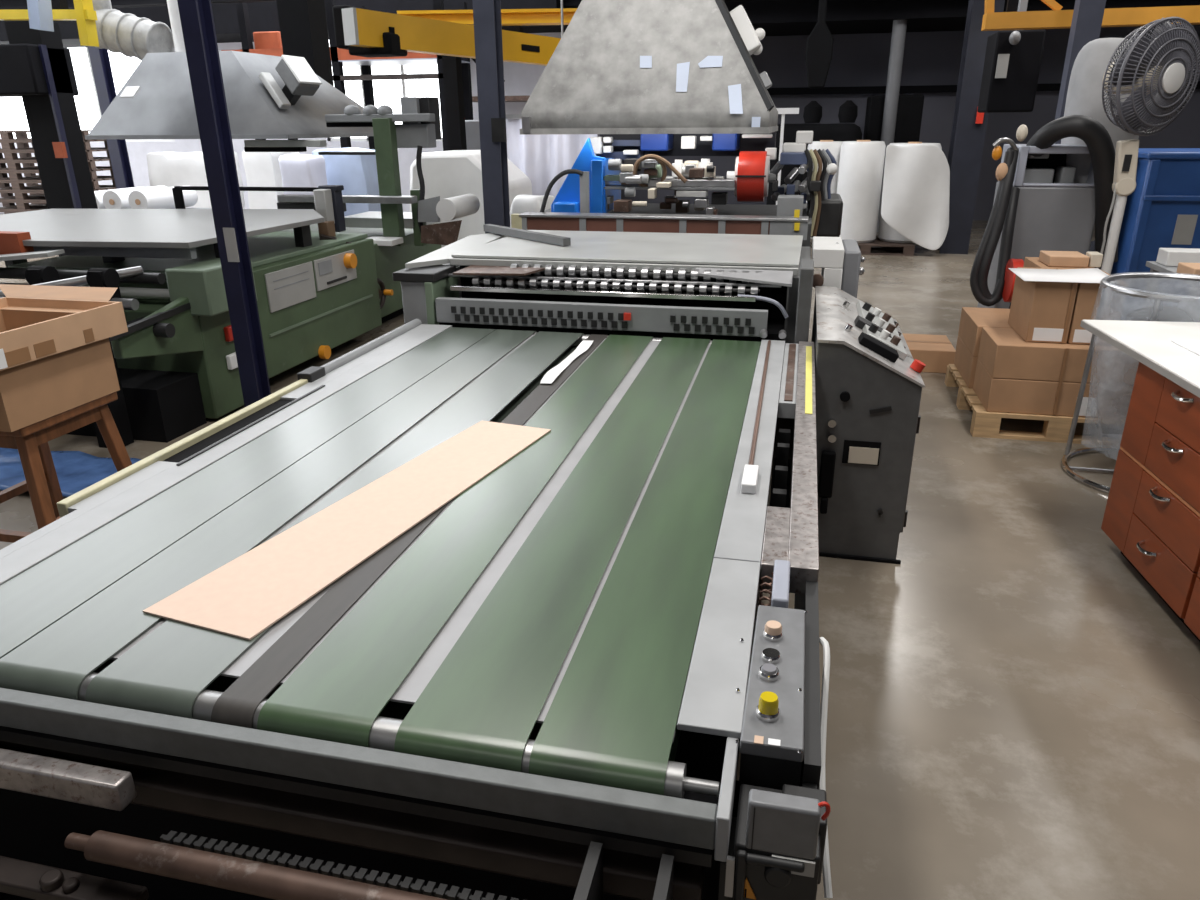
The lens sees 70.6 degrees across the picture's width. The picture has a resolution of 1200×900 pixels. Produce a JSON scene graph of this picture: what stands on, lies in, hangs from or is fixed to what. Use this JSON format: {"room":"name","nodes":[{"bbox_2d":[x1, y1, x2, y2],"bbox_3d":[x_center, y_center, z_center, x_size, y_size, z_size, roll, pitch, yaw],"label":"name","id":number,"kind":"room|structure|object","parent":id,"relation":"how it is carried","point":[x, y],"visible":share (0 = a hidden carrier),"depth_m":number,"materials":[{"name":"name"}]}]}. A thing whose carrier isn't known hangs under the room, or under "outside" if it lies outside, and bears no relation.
{"room":"factory floor","nodes":[
{"label":"factory floor","id":0,"kind":"room"},
{"bbox_2d":[0,213,1199,899],"bbox_3d":[-1.113,-1.549,8.481,26.000,0.200,24.000,4,22,12],"label":"floor","id":1,"kind":"structure","parent":0,"point":[1013,713],"depth_m":2.44,"materials":[{"name":"concrete"}]},
{"bbox_2d":[0,21,97,255],"bbox_3d":[-5.604,-2.828,8.271,1.332,2.400,0.500,4,22,12],"label":"column","id":2,"kind":"structure","parent":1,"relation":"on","point":[36,67],"depth_m":7.97,"materials":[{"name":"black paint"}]},
{"bbox_2d":[0,392,131,542],"bbox_3d":[-2.030,0.116,3.090,0.471,0.594,0.481,4,22,12],"label":"wooden stool","id":3,"kind":"object","parent":1,"relation":"on","point":[31,441],"visible":0.48,"depth_m":2.93,"materials":[{"name":"brown wood"}]},
{"bbox_2d":[0,284,127,431],"bbox_3d":[-2.175,-0.355,3.053,0.812,0.315,0.871,4,22,12],"label":"carton","id":4,"kind":"object","parent":3,"relation":"on","point":[56,357],"visible":1,"depth_m":2.92,"materials":[{"name":"cardboard"}]},
{"bbox_2d":[0,448,141,497],"bbox_3d":[-2.445,0.099,3.869,1.526,0.041,0.422,4,22,12],"label":"plastic sheet","id":5,"kind":"object","parent":1,"relation":"on","point":[76,471],"visible":0.3,"depth_m":3.90,"materials":[{"name":"plastic"}]},
{"bbox_2d":[87,46,134,188],"bbox_3d":[-5.726,-4.640,9.635,0.252,4.800,0.252,4,22,12],"label":"steel column","id":6,"kind":"structure","parent":1,"relation":"on","point":[99,58],"depth_m":9.85,"materials":[{"name":"metal"}]},
{"bbox_2d":[175,207,211,208],"bbox_3d":[-5.045,-2.348,9.475,1.197,0.629,0.900,4,22,12],"label":"bench","id":7,"kind":"object","parent":1,"relation":"on","point":[185,207],"visible":0.02,"depth_m":9.60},
{"bbox_2d":[94,186,141,208],"bbox_3d":[-5.340,-2.769,9.380,0.230,0.230,0.808,4,22,12],"label":"paper roll","id":8,"kind":"object","parent":7,"relation":"on","point":[98,194],"visible":0.11,"depth_m":9.04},
{"bbox_2d":[103,185,165,208],"bbox_3d":[-5.069,-2.761,9.316,0.230,0.230,0.808,4,22,12],"label":"paper roll","id":9,"kind":"object","parent":7,"relation":"on","point":[113,199],"visible":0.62,"depth_m":8.97,"materials":[{"name":"paper"}]},
{"bbox_2d":[128,185,197,208],"bbox_3d":[-4.756,-2.740,9.247,0.230,0.230,0.808,4,22,12],"label":"paper roll","id":10,"kind":"object","parent":7,"relation":"on","point":[158,198],"visible":0.84,"depth_m":9.03,"materials":[{"name":"paper"}]},
{"bbox_2d":[147,151,244,208],"bbox_3d":[-5.495,-3.473,11.625,0.990,1.187,0.735,4,22,12],"label":"load","id":11,"kind":"object","parent":1,"relation":"on","point":[168,169],"visible":0.23,"depth_m":11.21,"materials":[{"name":"white plastic"}]},
{"bbox_2d":[177,0,270,406],"bbox_3d":[-1.749,-2.303,3.502,0.158,4.800,0.189,4,22,12],"label":"steel column","id":12,"kind":"structure","parent":1,"relation":"on","point":[196,16],"depth_m":3.91,"materials":[{"name":"metal"}]},
{"bbox_2d":[0,97,479,447],"bbox_3d":[-2.723,-1.472,5.687,2.697,1.691,4.490,9,23,22],"label":"machine","id":13,"kind":"object","parent":1,"relation":"on","point":[323,276],"visible":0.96,"depth_m":5.08,"materials":[{"name":"paint"}]},
{"bbox_2d":[224,325,232,341],"bbox_3d":[-2.005,-0.645,4.634,0.030,0.080,0.120,4,22,12],"label":"switch","id":14,"kind":"object","parent":13,"relation":"attached to","point":[228,336],"depth_m":4.59,"materials":[{"name":"red paint"}]},
{"bbox_2d":[226,352,237,369],"bbox_3d":[-2.009,-0.495,4.668,0.030,0.080,0.120,4,22,12],"label":"switch","id":15,"kind":"object","parent":13,"relation":"attached to","point":[231,360],"depth_m":4.62,"materials":[{"name":"white plastic"}]},
{"bbox_2d":[318,345,330,358],"bbox_3d":[-1.801,-0.640,5.545,0.040,0.090,0.090,4,22,12],"label":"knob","id":16,"kind":"object","parent":13,"relation":"attached to","point":[324,351],"depth_m":5.52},
{"bbox_2d":[242,151,300,208],"bbox_3d":[-4.320,-3.401,11.357,0.481,1.229,0.726,4,22,12],"label":"load","id":17,"kind":"object","parent":1,"relation":"on","point":[261,169],"visible":0.27,"depth_m":10.95,"materials":[{"name":"white plastic"}]},
{"bbox_2d":[278,153,328,194],"bbox_3d":[-3.403,-2.820,9.865,0.432,1.206,0.431,4,22,12],"label":"load","id":18,"kind":"object","parent":1,"relation":"on","point":[296,170],"visible":0.43,"depth_m":9.55,"materials":[{"name":"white plastic"}]},
{"bbox_2d":[310,147,380,215],"bbox_3d":[-3.040,-3.075,10.458,0.724,1.249,0.648,4,22,12],"label":"load","id":19,"kind":"object","parent":1,"relation":"on","point":[358,175],"visible":0.41,"depth_m":10.07,"materials":[{"name":"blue plastic"}]},
{"bbox_2d":[221,0,472,150],"bbox_3d":[-3.394,-4.491,11.703,3.171,3.000,0.900,4,22,12],"label":"rack","id":20,"kind":"object","parent":1,"relation":"on","point":[340,58],"visible":0.26,"depth_m":11.08,"materials":[{"name":"metal"}]},
{"bbox_2d":[253,31,281,48],"bbox_3d":[-4.374,-5.463,11.540,0.388,0.379,0.550,4,22,12],"label":"box","id":21,"kind":"object","parent":20,"relation":"on","point":[270,39],"visible":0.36,"depth_m":11.26,"materials":[{"name":"cardboard"}]},
{"bbox_2d":[331,58,470,65],"bbox_3d":[-3.400,-5.214,11.424,3.171,0.015,0.900,4,22,12],"label":"shelf","id":22,"kind":"object","parent":20,"relation":"attached to","point":[334,61],"depth_m":11.05,"materials":[{"name":"metal"}]},
{"bbox_2d":[0,319,832,899],"bbox_3d":[-0.303,0.309,2.283,1.725,0.784,2.594,4,22,12],"label":"conveyor","id":23,"kind":"object","parent":1,"relation":"on","point":[536,689],"depth_m":1.37,"materials":[{"name":"rubber"}]},
{"bbox_2d":[143,421,550,639],"bbox_3d":[-0.453,0.110,1.854,0.231,0.004,1.080,9,23,22],"label":"sheet","id":24,"kind":"object","parent":23,"relation":"on","point":[242,598],"visible":1,"depth_m":1.68,"materials":[{"name":"cardboard"}]},
{"bbox_2d":[401,704,739,851],"bbox_3d":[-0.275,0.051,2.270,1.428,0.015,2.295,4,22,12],"label":"roller","id":25,"kind":"object","parent":23,"relation":"on","point":[703,754],"depth_m":1.22,"materials":[{"name":"rubber"}]},
{"bbox_2d":[410,150,531,247],"bbox_3d":[-1.325,-2.409,8.695,1.102,1.252,0.900,4,22,12],"label":"load","id":26,"kind":"object","parent":1,"relation":"on","point":[446,174],"visible":0.39,"depth_m":8.18,"materials":[{"name":"white plastic"}]},
{"bbox_2d":[465,120,480,149],"bbox_3d":[-1.392,-3.140,10.190,0.293,1.542,0.500,4,22,12],"label":"cabinet","id":27,"kind":"object","parent":1,"relation":"on","point":[472,126],"visible":0.09,"depth_m":9.74,"materials":[{"name":"metal"}]},
{"bbox_2d":[442,27,522,150],"bbox_3d":[-1.361,-3.358,9.492,1.100,2.450,0.160,4,22,12],"label":"steel column","id":28,"kind":"structure","parent":1,"relation":"on","point":[452,65],"depth_m":9.30,"materials":[{"name":"metal"}]},
{"bbox_2d":[397,8,576,25],"bbox_3d":[-0.925,-4.412,8.645,2.259,0.130,0.200,1,21,3],"label":"rail","id":29,"kind":"object","parent":28,"relation":"on","point":[509,17],"visible":0.4,"depth_m":8.58,"materials":[{"name":"metal"}]},
{"bbox_2d":[472,0,510,233],"bbox_3d":[-0.829,-3.341,6.175,0.288,4.800,0.288,4,22,12],"label":"steel column","id":30,"kind":"structure","parent":1,"relation":"on","point":[486,13],"depth_m":6.40,"materials":[{"name":"blue"}]},
{"bbox_2d":[506,114,520,117],"bbox_3d":[-0.557,-2.860,9.376,1.301,1.594,0.040,4,22,12],"label":"stand","id":31,"kind":"object","parent":1,"relation":"on","point":[507,115],"visible":0.02,"depth_m":9.16,"materials":[{"name":"metal"}]},
{"bbox_2d":[506,119,596,199],"bbox_3d":[-0.558,-2.954,9.341,1.108,1.294,0.076,4,22,12],"label":"curtain","id":32,"kind":"object","parent":31,"relation":"hanging from","point":[541,157],"visible":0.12,"depth_m":9.25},
{"bbox_2d":[510,190,553,225],"bbox_3d":[-0.573,-1.839,7.628,0.379,0.946,0.559,4,22,12],"label":"load","id":33,"kind":"object","parent":1,"relation":"on","point":[530,200],"visible":0.24,"depth_m":7.32,"materials":[{"name":"white plastic"}]},
{"bbox_2d":[392,230,864,343],"bbox_3d":[0.219,-0.464,3.970,1.922,1.003,1.261,4,22,12],"label":"sheeter outfeed","id":34,"kind":"object","parent":1,"relation":"on","point":[652,284],"visible":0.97,"depth_m":3.48,"materials":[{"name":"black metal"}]},
{"bbox_2d":[483,224,570,245],"bbox_3d":[-0.367,-1.046,4.108,0.040,0.036,0.721,-16,26,-34],"label":"bar","id":35,"kind":"object","parent":34,"relation":"on","point":[508,231],"visible":1,"depth_m":4.05,"materials":[{"name":"metal"}]},
{"bbox_2d":[813,274,823,287],"bbox_3d":[0.979,-0.765,3.825,0.058,0.058,0.050,4,22,12],"label":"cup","id":36,"kind":"object","parent":34,"relation":"on","point":[818,280],"depth_m":3.80,"materials":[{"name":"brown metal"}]},
{"bbox_2d":[511,131,842,369],"bbox_3d":[0.541,-1.184,5.205,1.768,1.454,1.466,4,22,12],"label":"industrial machine","id":37,"kind":"object","parent":1,"relation":"on","point":[589,197],"visible":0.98,"depth_m":4.79,"materials":[{"name":"metal"}]},
{"bbox_2d":[519,212,807,239],"bbox_3d":[0.321,-1.198,4.522,1.534,0.106,0.135,4,22,12],"label":"tray","id":38,"kind":"object","parent":37,"relation":"on","point":[796,224],"depth_m":4.46,"materials":[{"name":"metal"}]},
{"bbox_2d":[672,160,683,176],"bbox_3d":[0.455,-1.634,4.912,0.075,0.093,0.075,4,22,12],"label":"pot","id":39,"kind":"object","parent":37,"relation":"on","point":[678,164],"depth_m":4.88,"materials":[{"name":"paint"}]},
{"bbox_2d":[698,159,712,177],"bbox_3d":[0.606,-1.623,4.879,0.085,0.103,0.085,4,22,12],"label":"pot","id":40,"kind":"object","parent":37,"relation":"on","point":[704,163],"depth_m":4.84,"materials":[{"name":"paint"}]},
{"bbox_2d":[776,108,798,204],"bbox_3d":[2.378,-3.640,11.242,0.392,1.664,0.060,4,22,12],"label":"post","id":41,"kind":"object","parent":1,"relation":"on","point":[783,111],"visible":0.64,"depth_m":10.99,"materials":[{"name":"white metal"}]},
{"bbox_2d":[766,123,861,204],"bbox_3d":[3.062,-3.931,12.247,1.254,1.472,0.818,4,22,12],"label":"machine","id":42,"kind":"object","parent":1,"relation":"on","point":[839,131],"visible":0.28,"depth_m":11.70,"materials":[{"name":"metal"}]},
{"bbox_2d":[803,101,821,122],"bbox_3d":[2.955,-4.691,11.759,0.257,0.288,0.257,4,22,12],"label":"canister","id":43,"kind":"object","parent":42,"relation":"on","point":[813,110],"visible":1,"depth_m":11.68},
{"bbox_2d":[838,100,857,122],"bbox_3d":[3.414,-4.656,11.659,0.257,0.288,0.257,4,22,12],"label":"canister","id":44,"kind":"object","parent":42,"relation":"on","point":[848,111],"visible":1,"depth_m":11.58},
{"bbox_2d":[811,286,925,563],"bbox_3d":[1.033,-0.160,3.414,0.380,0.826,1.060,4,22,12],"label":"control console","id":45,"kind":"object","parent":1,"relation":"on","point":[869,383],"visible":0.98,"depth_m":2.97,"materials":[{"name":"grey metal"}]},
{"bbox_2d":[858,235,914,255],"bbox_3d":[3.297,-2.580,10.622,1.114,0.120,1.000,4,22,12],"label":"pallet","id":46,"kind":"object","parent":1,"relation":"on","point":[865,248],"visible":0.38,"depth_m":10.15,"materials":[{"name":"brown wood"}]},
{"bbox_2d":[806,140,842,238],"bbox_3d":[2.776,-3.247,10.570,0.442,1.159,0.442,4,22,12],"label":"roll","id":47,"kind":"object","parent":46,"relation":"on","point":[834,147],"visible":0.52,"depth_m":10.25,"materials":[{"name":"paper"}]},
{"bbox_2d":[837,140,885,242],"bbox_3d":[3.126,-3.125,10.239,0.511,1.164,0.511,4,22,12],"label":"roll","id":48,"kind":"object","parent":46,"relation":"on","point":[861,163],"visible":0.88,"depth_m":10.03,"materials":[{"name":"white plastic"}]},
{"bbox_2d":[878,142,941,242],"bbox_3d":[3.740,-3.122,10.254,0.613,1.139,0.613,4,22,12],"label":"roll","id":49,"kind":"object","parent":46,"relation":"on","point":[886,233],"visible":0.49,"depth_m":10.22,"materials":[{"name":"paper"}]},
{"bbox_2d":[881,144,949,249],"bbox_3d":[3.677,-2.918,9.807,0.813,1.175,0.132,2,21,6],"label":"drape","id":50,"kind":"object","parent":49,"relation":"hanging from","point":[916,182],"visible":1,"depth_m":9.78,"materials":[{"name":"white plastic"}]},
{"bbox_2d":[876,20,906,231],"bbox_3d":[4.016,-4.757,11.691,0.180,3.400,0.180,4,22,12],"label":"pipe","id":51,"kind":"object","parent":1,"relation":"on","point":[899,27],"visible":0.58,"depth_m":11.54,"materials":[{"name":"metal"}]},
{"bbox_2d":[863,95,923,142],"bbox_3d":[4.260,-4.250,12.543,0.730,1.838,0.700,4,22,12],"label":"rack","id":52,"kind":"object","parent":1,"relation":"on","point":[910,107],"visible":0.36,"depth_m":12.01,"materials":[{"name":"metal"}]},
{"bbox_2d":[902,333,955,372],"bbox_3d":[2.128,-0.642,5.587,0.335,0.146,0.450,4,22,12],"label":"carton","id":53,"kind":"object","parent":1,"relation":"on","point":[936,352],"visible":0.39,"depth_m":5.39,"materials":[{"name":"cardboard"}]},
{"bbox_2d":[937,0,1004,253],"bbox_3d":[4.270,-4.649,9.463,0.320,4.800,0.390,4,22,12],"label":"steel column","id":54,"kind":"structure","parent":1,"relation":"on","point":[968,132],"depth_m":9.75,"materials":[{"name":"metal"}]},
{"bbox_2d":[945,364,1125,445],"bbox_3d":[2.392,-0.271,4.641,0.800,0.130,0.980,4,22,12],"label":"pallet","id":55,"kind":"object","parent":1,"relation":"on","point":[986,424],"visible":0.38,"depth_m":4.25,"materials":[{"name":"brown wood"}]},
{"bbox_2d":[954,336,977,387],"bbox_3d":[2.397,-0.487,4.777,0.660,0.173,0.520,4,22,12],"label":"carton","id":56,"kind":"object","parent":55,"relation":"on","point":[964,361],"visible":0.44,"depth_m":4.77,"materials":[{"name":"cardboard"}]},
{"bbox_2d":[958,307,1011,356],"bbox_3d":[2.396,-0.648,4.715,0.660,0.169,0.520,4,22,12],"label":"carton","id":57,"kind":"object","parent":56,"relation":"on","point":[972,320],"visible":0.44,"depth_m":4.72,"materials":[{"name":"cardboard"}]},
{"bbox_2d":[973,359,1133,419],"bbox_3d":[2.301,-0.320,4.347,0.640,0.173,0.402,4,22,12],"label":"carton","id":58,"kind":"object","parent":55,"relation":"on","point":[1038,397],"visible":0.56,"depth_m":4.18,"materials":[{"name":"cardboard"}]},
{"bbox_2d":[978,327,1138,384],"bbox_3d":[2.300,-0.481,4.285,0.640,0.169,0.400,4,22,12],"label":"carton","id":59,"kind":"object","parent":58,"relation":"on","point":[1003,352],"visible":0.56,"depth_m":4.13,"materials":[{"name":"cardboard"}]},
{"bbox_2d":[1008,267,1077,343],"bbox_3d":[2.237,-0.740,4.299,0.186,0.301,0.422,4,22,12],"label":"carton","id":60,"kind":"object","parent":59,"relation":"on","point":[1038,310],"visible":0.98,"depth_m":4.13,"materials":[{"name":"cardboard"}]},
{"bbox_2d":[1008,268,1115,283],"bbox_3d":[2.280,-0.866,4.180,0.420,0.017,0.370,4,22,12],"label":"sheet","id":61,"kind":"object","parent":60,"relation":"on","point":[1087,275],"visible":0.93,"depth_m":4.18,"materials":[{"name":"paper"}]},
{"bbox_2d":[1023,257,1093,268],"bbox_3d":[2.504,-0.881,4.664,0.270,0.296,0.398,4,22,12],"label":"carton","id":62,"kind":"object","parent":61,"relation":"on","point":[1030,262],"visible":0.14,"depth_m":4.63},
{"bbox_2d":[1039,251,1089,267],"bbox_3d":[2.491,-1.028,4.555,0.192,0.055,0.220,4,22,12],"label":"carton","id":63,"kind":"object","parent":62,"relation":"on","point":[1050,258],"visible":1,"depth_m":4.47,"materials":[{"name":"cardboard"}]},
{"bbox_2d":[1086,251,1102,267],"bbox_3d":[2.608,-1.007,4.479,0.057,0.070,0.100,4,22,12],"label":"packet","id":64,"kind":"object","parent":62,"relation":"on","point":[1095,260],"visible":0.86,"depth_m":4.44,"materials":[{"name":"cardboard"}]},
{"bbox_2d":[1058,268,1125,344],"bbox_3d":[2.436,-0.725,4.255,0.206,0.301,0.422,4,22,12],"label":"carton","id":65,"kind":"object","parent":59,"relation":"on","point":[1088,295],"visible":0.41,"depth_m":4.06,"materials":[{"name":"cardboard"}]},
{"bbox_2d":[1053,283,1075,414],"bbox_3d":[2.254,-0.488,4.113,0.014,0.638,0.086,4,22,12],"label":"band","id":66,"kind":"object","parent":58,"relation":"attached to","point":[1073,284],"visible":1,"depth_m":4.11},
{"bbox_2d":[970,38,1139,308],"bbox_3d":[2.845,-1.509,5.294,0.787,1.963,1.143,11,24,27],"label":"collector","id":67,"kind":"object","parent":1,"relation":"on","point":[1049,196],"visible":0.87,"depth_m":5.19,"materials":[{"name":"grey paint"}]},
{"bbox_2d":[1054,0,1105,143],"bbox_3d":[3.791,-3.514,6.532,0.180,4.800,0.150,4,22,12],"label":"steel column","id":68,"kind":"structure","parent":1,"relation":"on","point":[1087,18],"depth_m":6.58,"materials":[{"name":"blue metal"}]},
{"bbox_2d":[1061,272,1199,492],"bbox_3d":[2.420,-0.285,3.660,0.624,0.863,0.624,4,22,12],"label":"wire basket","id":69,"kind":"object","parent":1,"relation":"on","point":[1162,309],"visible":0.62,"depth_m":3.75,"materials":[{"name":"metal"}]},
{"bbox_2d":[1080,320,1199,641],"bbox_3d":[2.083,0.257,2.391,0.734,0.770,2.190,3,21,8],"label":"drawer cabinet","id":70,"kind":"object","parent":1,"relation":"on","point":[1152,513],"visible":1,"depth_m":2.76,"materials":[{"name":"brown wood"}]},
{"bbox_2d":[1171,340,1199,355],"bbox_3d":[2.120,-0.302,2.760,0.300,0.004,0.420,3,21,8],"label":"sheet","id":71,"kind":"object","parent":70,"relation":"on","point":[1193,346],"visible":1,"depth_m":2.91,"materials":[{"name":"paper"}]},
{"bbox_2d":[1098,17,1199,274],"bbox_3d":[3.020,-1.381,4.903,0.553,2.005,0.477,4,22,12],"label":"pedestal fan","id":72,"kind":"object","parent":1,"relation":"on","point":[1160,65],"visible":0.96,"depth_m":4.59,"materials":[{"name":"grey metal"}]},
{"bbox_2d":[1122,155,1131,170],"bbox_3d":[2.972,-1.619,4.779,0.035,0.090,0.010,4,22,12],"label":"switch","id":73,"kind":"object","parent":72,"relation":"attached to","point":[1126,159],"depth_m":4.78,"materials":[{"name":"black plastic"}]},
{"bbox_2d":[1111,148,1199,320],"bbox_3d":[4.473,-1.680,6.659,0.857,1.277,0.965,4,22,12],"label":"bin","id":74,"kind":"object","parent":1,"relation":"on","point":[1163,208],"visible":0.56,"depth_m":6.24,"materials":[{"name":"plastic"}]},
{"bbox_2d":[1142,261,1199,308],"bbox_3d":[3.305,-0.480,4.235,1.000,0.800,0.600,4,22,12],"label":"table","id":75,"kind":"object","parent":1,"relation":"on","point":[1154,266],"visible":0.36,"depth_m":4.27,"materials":[{"name":"metal"}]},
{"bbox_2d":[1156,248,1199,266],"bbox_3d":[3.047,-0.979,4.315,0.330,0.075,0.140,4,22,12],"label":"box","id":76,"kind":"object","parent":75,"relation":"on","point":[1166,256],"visible":0.96,"depth_m":4.28,"materials":[{"name":"cardboard"}]},
{"bbox_2d":[1176,262,1199,275],"bbox_3d":[2.840,-0.847,4.010,0.125,0.050,0.200,4,22,12],"label":"carton piece","id":77,"kind":"object","parent":75,"relation":"on","point":[1183,268],"visible":0.76,"depth_m":4.01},
{"bbox_3d":[-7.392,-2.881,11.610,1.550,0.120,1.000,4,22,12],"label":"pallet","id":78,"kind":"object","parent":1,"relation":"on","visible":0},
{"bbox_3d":[-7.393,-2.995,11.566,1.550,0.120,1.000,4,22,12],"label":"pallet","id":79,"kind":"object","parent":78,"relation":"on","visible":0},
{"bbox_3d":[-7.385,-3.108,11.520,1.550,0.120,1.000,4,22,12],"label":"pallet","id":80,"kind":"object","parent":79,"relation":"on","visible":0},
{"bbox_2d":[0,204,47,213],"bbox_3d":[-7.402,-3.223,11.480,1.550,0.120,1.000,4,22,12],"label":"pallet","id":81,"kind":"object","parent":80,"relation":"on","point":[5,212],"visible":0.13,"depth_m":11.48,"materials":[{"name":"brown wood"}]},
{"bbox_2d":[0,195,46,210],"bbox_3d":[-7.398,-3.337,11.435,1.550,0.120,1.000,4,22,12],"label":"pallet","id":82,"kind":"object","parent":81,"relation":"on","point":[21,205],"visible":0.23,"depth_m":11.02,"materials":[{"name":"brown wood"}]},
{"bbox_2d":[0,186,115,201],"bbox_3d":[-7.386,-3.450,11.389,1.550,0.120,1.000,4,22,12],"label":"pallet","id":83,"kind":"object","parent":82,"relation":"on","point":[19,195],"visible":0.25,"depth_m":11.00,"materials":[{"name":"brown wood"}]},
{"bbox_2d":[0,177,115,191],"bbox_3d":[-7.402,-3.564,11.348,1.550,0.120,1.000,4,22,12],"label":"pallet","id":84,"kind":"object","parent":83,"relation":"on","point":[16,185],"visible":0.33,"depth_m":11.19,"materials":[{"name":"brown wood"}]},
{"bbox_2d":[0,168,113,181],"bbox_3d":[-7.403,-3.678,11.304,1.550,0.120,1.000,4,22,12],"label":"pallet","id":85,"kind":"object","parent":84,"relation":"on","point":[13,175],"visible":0.41,"depth_m":11.14,"materials":[{"name":"brown wood"}]},
{"bbox_2d":[0,159,111,171],"bbox_3d":[-7.389,-3.791,11.257,1.550,0.120,1.000,4,22,12],"label":"pallet","id":86,"kind":"object","parent":85,"relation":"on","point":[12,165],"visible":0.37,"depth_m":11.07,"materials":[{"name":"brown wood"}]},
{"bbox_2d":[0,149,109,160],"bbox_3d":[-7.402,-3.906,11.216,1.550,0.120,1.000,4,22,12],"label":"pallet","id":87,"kind":"object","parent":86,"relation":"on","point":[9,155],"visible":0.38,"depth_m":11.05,"materials":[{"name":"brown wood"}]},
{"bbox_2d":[0,139,107,150],"bbox_3d":[-7.408,-4.020,11.173,1.550,0.120,1.000,4,22,12],"label":"pallet","id":88,"kind":"object","parent":87,"relation":"on","point":[6,145],"visible":0.44,"depth_m":10.98,"materials":[{"name":"brown wood"}]},
{"bbox_2d":[0,130,90,140],"bbox_3d":[-7.392,-4.133,11.125,1.550,0.120,1.000,4,22,12],"label":"pallet","id":89,"kind":"object","parent":88,"relation":"on","point":[6,135],"visible":0.3,"depth_m":10.71,"materials":[{"name":"brown wood"}]},
{"bbox_2d":[0,24,1199,220],"bbox_3d":[0.298,-6.119,13.349,26.000,4.800,1.700,4,22,12],"label":"wall","id":90,"kind":"structure","parent":0,"point":[929,58],"depth_m":13.18,"materials":[{"name":"paint"}]},
{"bbox_2d":[86,47,174,141],"bbox_3d":[-9.409,-6.272,14.867,4.316,1.630,0.100,4,22,12],"label":"window","id":91,"kind":"structure","parent":90,"relation":"in","point":[127,140],"depth_m":14.72,"materials":[{"name":"white paint"}]},
{"bbox_2d":[328,65,442,140],"bbox_3d":[-3.449,-5.816,13.569,2.152,1.630,0.100,4,22,12],"label":"window","id":92,"kind":"structure","parent":90,"relation":"in","point":[403,67],"depth_m":13.54,"materials":[{"name":"white paint"}]},
{"bbox_2d":[472,95,529,101],"bbox_3d":[-1.456,-5.294,12.783,1.054,0.068,0.700,4,22,12],"label":"wall shelf","id":93,"kind":"object","parent":90,"relation":"attached to","point":[474,98],"visible":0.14,"depth_m":12.41,"materials":[{"name":"wood"}]},
{"bbox_2d":[725,0,1199,94],"bbox_3d":[5.624,-5.671,11.808,11.100,1.200,1.980,4,22,12],"label":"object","id":94,"kind":"structure","parent":90,"relation":"attached to","point":[776,17],"depth_m":11.38,"materials":[{"name":"metal"}]},
{"bbox_2d":[977,0,1045,112],"bbox_3d":[3.966,-3.873,8.084,0.421,1.209,0.600,4,22,12],"label":"electrical box","id":95,"kind":"object","parent":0,"point":[1012,62],"visible":1,"depth_m":8.00,"materials":[{"name":"metal"}]},
{"bbox_3d":[-2.100,-5.340,4.503,23.600,0.150,19.400,4,22,12],"label":"ceiling","id":96,"kind":"structure","parent":0,"visible":0},
{"bbox_2d":[0,0,98,46],"bbox_3d":[-4.742,-4.551,6.451,1.292,2.688,0.325,4,22,12],"label":"gantry","id":97,"kind":"object","parent":96,"relation":"hanging from","point":[40,14],"visible":1,"depth_m":6.80,"materials":[{"name":"metal"}]},
{"bbox_2d":[92,0,173,60],"bbox_3d":[-4.045,-4.600,6.813,0.732,2.767,0.346,4,22,12],"label":"duct","id":98,"kind":"object","parent":96,"relation":"hanging from","point":[130,35],"visible":0.83,"depth_m":7.09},
{"bbox_2d":[85,0,373,139],"bbox_3d":[-2.928,-4.207,6.574,1.928,3.342,1.611,4,22,12],"label":"extraction hood","id":99,"kind":"object","parent":96,"relation":"hanging from","point":[267,96],"visible":0.88,"depth_m":6.55,"materials":[{"name":"white paint"}]},
{"bbox_2d":[276,0,333,85],"bbox_3d":[-2.682,-4.658,7.334,0.300,3.152,0.300,4,22,12],"label":"post","id":100,"kind":"object","parent":96,"relation":"hanging from","point":[303,23],"visible":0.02,"depth_m":7.57,"materials":[{"name":"metal"}]},
{"bbox_2d":[332,0,563,65],"bbox_3d":[-1.082,-4.771,7.112,0.554,2.803,3.338,12,25,30],"label":"crane","id":101,"kind":"object","parent":96,"relation":"hanging from","point":[363,32],"visible":0.89,"depth_m":6.63,"materials":[{"name":"metal"}]},
{"bbox_2d":[520,0,777,134],"bbox_3d":[0.364,-3.483,4.514,1.366,3.356,1.380,4,22,12],"label":"extraction hood","id":102,"kind":"object","parent":96,"relation":"hanging from","point":[618,66],"visible":1,"depth_m":4.50,"materials":[{"name":"grey metal"}]},
{"bbox_2d":[981,0,1199,30],"bbox_3d":[4.563,-4.866,6.890,2.426,2.547,0.180,4,22,12],"label":"gantry","id":103,"kind":"object","parent":96,"relation":"hanging from","point":[1056,18],"visible":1,"depth_m":7.37,"materials":[{"name":"metal"}]},
{"bbox_3d":[-13.651,-3.639,7.197,0.200,4.800,17.500,4,22,12],"label":"wall","id":104,"kind":"structure","parent":0,"visible":0},
{"bbox_2d":[0,0,567,47],"bbox_3d":[-6.087,-6.637,13.067,11.600,0.540,1.280,4,22,12],"label":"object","id":105,"kind":"structure","parent":104,"relation":"attached to","point":[225,16],"depth_m":12.25,"materials":[{"name":"metal"}]},
{"bbox_2d":[0,0,764,9],"bbox_3d":[-0.752,-5.840,10.745,23.100,0.270,2.300,4,22,12],"label":"trim","id":106,"kind":"structure","parent":104,"relation":"attached to","point":[4,4],"depth_m":10.97,"materials":[{"name":"metal"}]},
{"bbox_2d":[805,0,833,87],"bbox_3d":[2.853,-5.385,10.965,0.340,1.288,0.240,4,22,12],"label":"pendant lamp","id":107,"kind":"object","parent":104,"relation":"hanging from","point":[819,44],"visible":1,"depth_m":10.93,"materials":[{"name":"metal"}]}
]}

